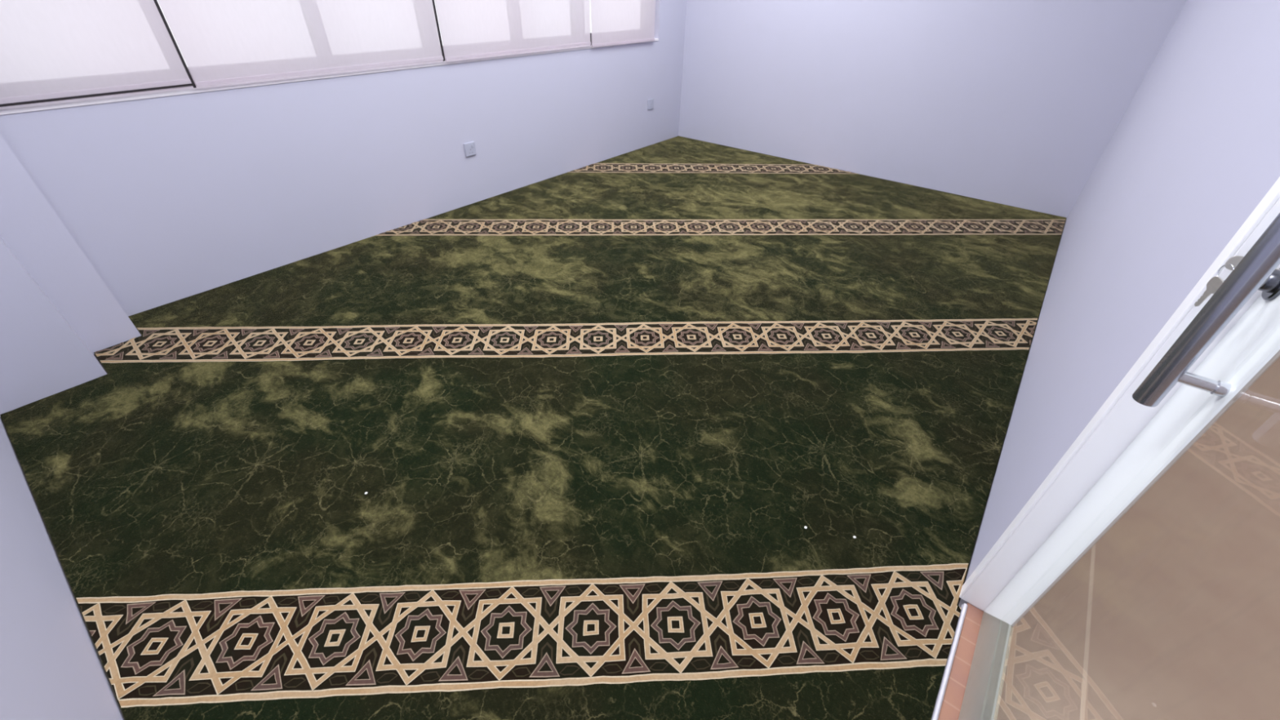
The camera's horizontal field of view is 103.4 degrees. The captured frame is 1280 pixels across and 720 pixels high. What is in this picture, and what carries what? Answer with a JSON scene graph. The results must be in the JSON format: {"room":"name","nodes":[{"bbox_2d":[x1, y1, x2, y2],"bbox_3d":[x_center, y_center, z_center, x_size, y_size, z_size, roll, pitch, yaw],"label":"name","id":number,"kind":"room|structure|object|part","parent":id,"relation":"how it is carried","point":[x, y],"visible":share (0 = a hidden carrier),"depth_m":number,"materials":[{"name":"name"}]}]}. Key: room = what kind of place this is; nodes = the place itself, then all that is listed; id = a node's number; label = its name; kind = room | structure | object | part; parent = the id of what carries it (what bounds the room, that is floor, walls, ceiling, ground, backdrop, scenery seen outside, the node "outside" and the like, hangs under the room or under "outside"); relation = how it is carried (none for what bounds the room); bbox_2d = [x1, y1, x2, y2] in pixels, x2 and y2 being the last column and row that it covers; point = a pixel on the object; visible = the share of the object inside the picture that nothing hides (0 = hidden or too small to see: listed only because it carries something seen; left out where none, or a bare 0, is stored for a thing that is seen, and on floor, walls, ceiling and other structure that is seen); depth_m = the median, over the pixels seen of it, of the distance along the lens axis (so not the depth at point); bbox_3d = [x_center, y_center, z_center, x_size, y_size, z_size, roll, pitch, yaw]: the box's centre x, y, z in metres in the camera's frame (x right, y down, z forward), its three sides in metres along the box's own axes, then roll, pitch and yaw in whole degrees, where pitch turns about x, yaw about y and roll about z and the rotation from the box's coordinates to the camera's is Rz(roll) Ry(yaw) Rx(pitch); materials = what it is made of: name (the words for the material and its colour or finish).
{"room":"prayer room","nodes":[
{"label":"prayer room","id":0,"kind":"room"},
{"bbox_2d":[0,417,124,719],"bbox_3d":[-1.417,-0.347,0.407,3.775,2.900,0.160,26,44,29],"label":"wall","id":1,"kind":"structure","parent":0,"point":[51,668],"depth_m":1.12,"materials":[{"name":"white paint"}]},
{"bbox_2d":[0,133,141,416],"bbox_3d":[-2.456,-1.105,1.367,0.630,2.900,0.486,26,44,29],"label":"wall","id":2,"kind":"structure","parent":0,"point":[56,311],"depth_m":1.93,"materials":[{"name":"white paint"}]},
{"bbox_2d":[0,0,686,315],"bbox_3d":[-1.060,-2.396,3.107,0.160,2.900,4.648,26,44,29],"label":"wall","id":3,"kind":"structure","parent":0,"point":[169,199],"depth_m":2.80,"materials":[{"name":"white paint"}]},
{"bbox_2d":[4,0,196,106],"bbox_3d":[-2.080,-1.874,1.880,0.050,1.525,1.306,26,44,29],"label":"window","id":4,"kind":"structure","parent":3,"relation":"in","point":[153,1],"depth_m":2.22,"materials":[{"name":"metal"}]},
{"bbox_2d":[0,0,194,106],"bbox_3d":[-2.188,-1.709,1.592,0.050,1.582,0.649,26,44,29],"label":"roller blind","id":5,"kind":"object","parent":4,"relation":"attached to","point":[51,50],"visible":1,"depth_m":1.99,"materials":[{"name":"white fabric"}]},
{"bbox_3d":[-2.080,-1.874,1.880,0.050,1.525,1.306,26,44,29],"label":"frame","id":6,"kind":"part","parent":4,"relation":"part of","materials":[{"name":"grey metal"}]},
{"bbox_2d":[153,0,195,88],"bbox_3d":[-1.995,-1.814,1.840,0.003,1.468,0.010,26,44,29],"label":"trim","id":7,"kind":"structure","parent":3,"relation":"attached to","point":[155,1],"depth_m":2.18,"materials":[{"name":"black rubber"}]},
{"bbox_2d":[157,0,443,86],"bbox_3d":[-1.585,-2.165,2.213,0.050,1.584,1.291,26,44,29],"label":"roller blind","id":8,"kind":"object","parent":3,"relation":"attached to","point":[220,42],"visible":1,"depth_m":2.50,"materials":[{"name":"white fabric"}]},
{"bbox_2d":[0,38,658,115],"bbox_3d":[-1.191,-1.933,3.260,0.164,0.016,4.207,26,44,29],"label":"window sill","id":9,"kind":"structure","parent":3,"relation":"attached to","point":[146,95],"depth_m":2.43,"materials":[{"name":"white paint"}]},
{"bbox_2d":[351,45,445,70],"bbox_3d":[-1.266,-2.492,2.719,0.050,1.525,1.338,26,44,29],"label":"window","id":10,"kind":"structure","parent":3,"relation":"in","point":[442,46],"depth_m":3.09,"materials":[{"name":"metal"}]},
{"bbox_2d":[431,0,445,61],"bbox_3d":[-1.190,-2.424,2.669,0.003,1.468,0.015,26,44,29],"label":"trim","id":11,"kind":"structure","parent":3,"relation":"attached to","point":[433,2],"depth_m":3.02,"materials":[{"name":"black rubber"}]},
{"bbox_2d":[463,141,476,156],"bbox_3d":[-1.174,-1.457,3.496,0.014,0.086,0.086,26,44,29],"label":"wall socket","id":12,"kind":"object","parent":3,"relation":"attached to","point":[469,148],"visible":1,"depth_m":3.49,"materials":[{"name":"white plastic"}]},
{"bbox_2d":[435,0,591,61],"bbox_3d":[-0.771,-2.781,3.053,0.050,1.590,1.317,26,44,29],"label":"roller blind","id":13,"kind":"object","parent":3,"relation":"attached to","point":[469,28],"visible":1,"depth_m":3.36,"materials":[{"name":"white fabric"}]},
{"bbox_2d":[591,0,655,46],"bbox_3d":[-0.103,-3.281,3.745,0.050,1.606,0.815,26,44,29],"label":"roller blind","id":14,"kind":"object","parent":3,"relation":"attached to","point":[614,22],"visible":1,"depth_m":4.11,"materials":[{"name":"white fabric"}]},
{"bbox_2d":[647,98,653,109],"bbox_3d":[0.104,-2.432,4.807,0.014,0.086,0.086,26,44,29],"label":"wall socket","id":15,"kind":"object","parent":3,"relation":"attached to","point":[651,102],"visible":1,"depth_m":4.80,"materials":[{"name":"white plastic"}]},
{"bbox_2d":[0,219,1066,719],"bbox_3d":[0.122,-0.497,2.975,3.616,0.090,5.454,26,44,29],"label":"floor","id":16,"kind":"structure","parent":0,"point":[95,355],"depth_m":1.58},
{"bbox_2d":[0,136,1066,719],"bbox_3d":[0.190,-0.506,2.903,3.457,0.013,5.126,26,44,29],"label":"carpet","id":17,"kind":"object","parent":16,"relation":"on","point":[593,420],"visible":1,"depth_m":1.76,"materials":[{"name":"green carpet"}]},
{"bbox_2d":[678,0,1186,218],"bbox_3d":[1.844,-2.821,3.764,3.775,2.900,0.160,26,44,29],"label":"wall","id":18,"kind":"structure","parent":0,"point":[1014,103],"depth_m":3.86,"materials":[{"name":"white paint"}]},
{"bbox_2d":[959,0,1279,611],"bbox_3d":[1.621,-0.893,1.227,0.120,2.900,5.134,26,44,29],"label":"wall","id":19,"kind":"structure","parent":0,"point":[1195,150],"depth_m":1.38,"materials":[{"name":"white paint"}]},
{"bbox_2d":[930,603,967,719],"bbox_3d":[0.475,0.983,0.957,0.011,0.015,1.339,26,44,29],"label":"trim","id":20,"kind":"structure","parent":19,"relation":"attached to","point":[947,670],"depth_m":1.25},
{"bbox_2d":[937,602,983,719],"bbox_3d":[0.501,1.010,0.961,0.049,0.049,1.351,26,44,29],"label":"trim","id":21,"kind":"structure","parent":19,"relation":"attached to","point":[952,702],"depth_m":1.26,"materials":[{"name":"ceramic"}]},
{"bbox_2d":[958,177,1279,719],"bbox_3d":[0.529,0.142,0.294,0.152,2.140,1.435,26,44,29],"label":"door","id":22,"kind":"structure","parent":19,"relation":"in","point":[1207,355],"depth_m":0.91,"materials":[{"name":"white metal"}]},
{"bbox_3d":[0.518,0.913,0.874,0.010,0.202,1.345,26,44,29],"label":"rail","id":23,"kind":"part","parent":22,"relation":"part of","materials":[{"name":"grey metal"}]},
{"bbox_3d":[0.811,-0.250,0.566,0.032,0.794,0.032,26,44,29],"label":"pull handle","id":24,"kind":"part","parent":22,"relation":"part of","materials":[{"name":"metal"}]},
{"bbox_2d":[1194,255,1279,306],"bbox_3d":[0.899,-0.108,0.762,0.060,0.092,0.027,26,44,29],"label":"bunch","id":25,"kind":"object","parent":22,"relation":"attached to","point":[1215,282],"visible":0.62,"depth_m":0.77,"materials":[{"name":"silver metal"}]},
{"bbox_2d":[996,356,1279,719],"bbox_3d":[2.933,0.464,1.821,2.534,0.116,7.034,26,44,29],"label":"floor","id":26,"kind":"structure","parent":0,"point":[1173,613],"depth_m":1.40,"materials":[{"name":"brown tile"}]}
]}

